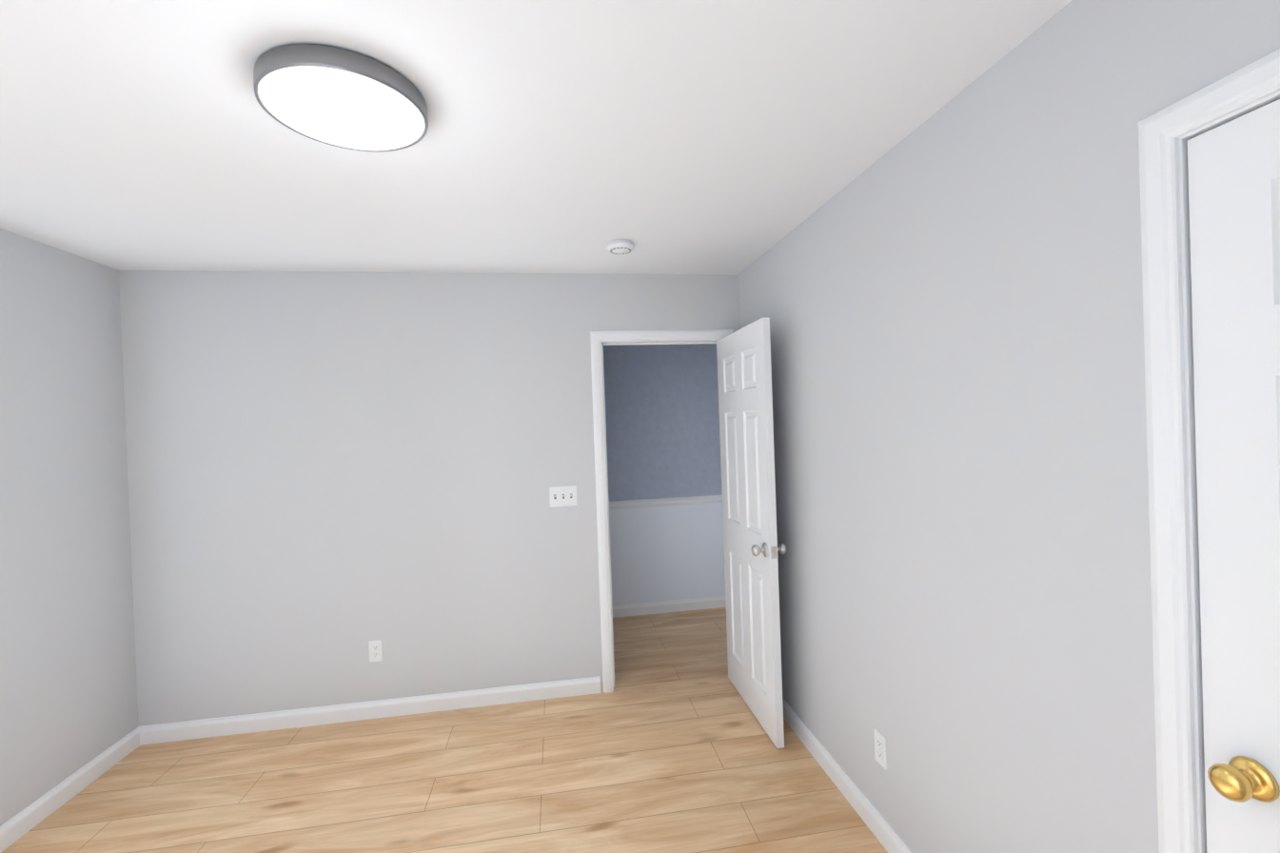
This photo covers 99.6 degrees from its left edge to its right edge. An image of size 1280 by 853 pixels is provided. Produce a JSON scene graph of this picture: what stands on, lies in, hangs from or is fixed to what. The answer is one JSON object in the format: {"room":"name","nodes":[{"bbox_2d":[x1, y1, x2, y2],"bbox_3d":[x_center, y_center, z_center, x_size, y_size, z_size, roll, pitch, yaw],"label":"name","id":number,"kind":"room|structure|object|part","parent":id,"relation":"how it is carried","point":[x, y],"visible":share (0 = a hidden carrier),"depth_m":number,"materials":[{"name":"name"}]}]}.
{"room":"empty bedroom","nodes":[
{"label":"empty bedroom","id":0,"kind":"room"},
{"bbox_2d":[0,228,137,826],"bbox_3d":[-2.424,0.424,1.097,0.120,2.440,3.393,-2,0,-9],"label":"wall","id":1,"kind":"structure","parent":0,"point":[68,706],"depth_m":2.40,"materials":[{"name":"grey paint"}]},
{"bbox_2d":[0,726,139,852],"bbox_3d":[-2.316,1.595,1.117,0.014,0.092,3.393,-2,0,-9],"label":"baseboard","id":2,"kind":"structure","parent":1,"relation":"attached to","point":[24,820],"depth_m":2.36,"materials":[{"name":"white paint"}]},
{"bbox_2d":[118,270,740,726],"bbox_3d":[-1.004,0.358,3.099,3.550,2.440,0.120,-2,0,-9],"label":"wall","id":3,"kind":"structure","parent":0,"point":[330,474],"depth_m":2.96,"materials":[{"name":"grey paint"}]},
{"bbox_2d":[138,675,601,745],"bbox_3d":[-1.407,1.548,2.970,2.386,0.092,0.014,-2,0,-9],"label":"baseboard","id":4,"kind":"structure","parent":3,"relation":"attached to","point":[285,718],"depth_m":2.95,"materials":[{"name":"white paint"}]},
{"bbox_2d":[368,639,382,661],"bbox_3d":[-1.450,1.230,2.966,0.070,0.115,0.007,-2,0,-9],"label":"outlet","id":5,"kind":"object","parent":3,"relation":"attached to","point":[375,648],"visible":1,"depth_m":2.96,"materials":[{"name":"white plastic"}]},
{"bbox_2d":[549,485,577,507],"bbox_3d":[-0.442,0.403,3.118,0.162,0.115,0.018,-2,0,-9],"label":"switch plate","id":6,"kind":"object","parent":3,"relation":"attached to","point":[562,496],"visible":1,"depth_m":3.12,"materials":[{"name":"white plastic"}]},
{"bbox_2d":[590,329,733,691],"bbox_3d":[0.167,0.482,3.275,0.866,2.106,0.136,-2,0,-9],"label":"door frame","id":7,"kind":"structure","parent":3,"relation":"attached to","point":[597,338],"depth_m":3.15,"materials":[{"name":"white paint"}]},
{"bbox_2d":[716,316,786,748],"bbox_3d":[0.572,0.502,2.902,0.167,2.030,0.739,-2,0,-9],"label":"room door","id":8,"kind":"structure","parent":3,"relation":"in","point":[752,547],"depth_m":2.79,"materials":[{"name":"white paint"}]},
{"bbox_3d":[0.625,0.593,2.590,0.167,0.066,0.104,-2,0,-9],"label":"knob","id":9,"kind":"part","parent":8,"relation":"part of","materials":[{"name":"silver metal"}]},
{"bbox_2d":[0,607,887,852],"bbox_3d":[0.352,1.588,2.144,5.840,0.100,4.833,-2,0,-9],"label":"floor","id":10,"kind":"structure","parent":0,"point":[666,745],"depth_m":2.39,"materials":[{"name":"brown wood"}]},
{"bbox_2d":[0,0,1072,275],"bbox_3d":[0.261,-0.950,2.124,5.840,0.100,4.833,-2,0,-9],"label":"ceiling","id":11,"kind":"structure","parent":0,"point":[729,137],"depth_m":1.57,"materials":[{"name":"white paint"}]},
{"bbox_2d":[253,43,428,152],"bbox_3d":[-0.758,-0.827,1.398,0.392,0.063,0.392,-2,0,-9],"label":"ceiling light","id":12,"kind":"object","parent":11,"relation":"attached to","point":[339,97],"visible":1,"depth_m":1.32,"materials":[{"name":"grey plastic"}]},
{"bbox_2d":[607,238,634,254],"bbox_3d":[-0.094,-0.870,2.633,0.134,0.044,0.134,-2,0,-9],"label":"smoke detector","id":13,"kind":"object","parent":11,"relation":"attached to","point":[620,246],"visible":1,"depth_m":2.59,"materials":[{"name":"white plastic"}]},
{"bbox_2d":[603,343,725,605],"bbox_3d":[-0.060,0.314,4.462,5.840,2.440,0.120,-2,0,-9],"label":"wall","id":14,"kind":"structure","parent":0,"point":[662,421],"depth_m":4.44,"materials":[{"name":"blue paint"}]},
{"bbox_2d":[609,494,722,509],"bbox_3d":[-0.037,0.629,4.393,5.600,0.068,0.026,-2,0,-9],"label":"trim","id":15,"kind":"structure","parent":14,"relation":"attached to","point":[661,502],"depth_m":4.43,"materials":[{"name":"white paint"}]},
{"bbox_2d":[612,595,726,617],"bbox_3d":[-0.007,1.487,4.405,5.600,0.092,0.014,-2,0,-9],"label":"baseboard","id":16,"kind":"structure","parent":14,"relation":"attached to","point":[662,606],"depth_m":4.44,"materials":[{"name":"white paint"}]},
{"bbox_2d":[738,0,1279,852],"bbox_3d":[0.963,0.299,1.630,0.120,2.440,3.393,-2,0,-9],"label":"wall","id":17,"kind":"structure","parent":0,"point":[948,299],"depth_m":1.42,"materials":[{"name":"grey paint"}]},
{"bbox_2d":[782,697,912,852],"bbox_3d":[0.851,1.474,2.186,0.014,0.092,2.266,-2,0,-9],"label":"baseboard","id":18,"kind":"structure","parent":17,"relation":"attached to","point":[885,834],"depth_m":2.20,"materials":[{"name":"white paint"}]},
{"bbox_2d":[873,728,886,769],"bbox_3d":[0.876,1.176,1.974,0.007,0.115,0.070,-2,0,-9],"label":"outlet","id":19,"kind":"object","parent":17,"relation":"attached to","point":[880,750],"visible":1,"depth_m":1.97,"materials":[{"name":"white plastic"}]},
{"bbox_2d":[1138,48,1279,852],"bbox_3d":[1.058,0.471,0.629,0.016,2.106,0.841,-2,0,-9],"label":"trim","id":20,"kind":"structure","parent":17,"relation":"attached to","point":[1160,132],"depth_m":1.00,"materials":[{"name":"white paint"}]},
{"bbox_2d":[1178,90,1279,852],"bbox_3d":[1.125,0.491,0.640,0.120,2.060,0.749,-2,0,-9],"label":"door frame","id":21,"kind":"structure","parent":17,"relation":"in","point":[1192,481],"depth_m":0.98,"materials":[{"name":"white paint"}]},
{"bbox_2d":[1187,98,1279,852],"bbox_3d":[1.090,0.502,0.634,0.167,2.030,0.720,-2,0,-9],"label":"closet door","id":22,"kind":"structure","parent":17,"relation":"in","point":[1233,167],"depth_m":0.91,"materials":[{"name":"white paint"}]},
{"bbox_3d":[1.046,0.591,0.935,0.167,0.066,0.112,-2,0,-9],"label":"knob","id":23,"kind":"part","parent":22,"relation":"part of","materials":[{"name":"gold metal"}]}
]}

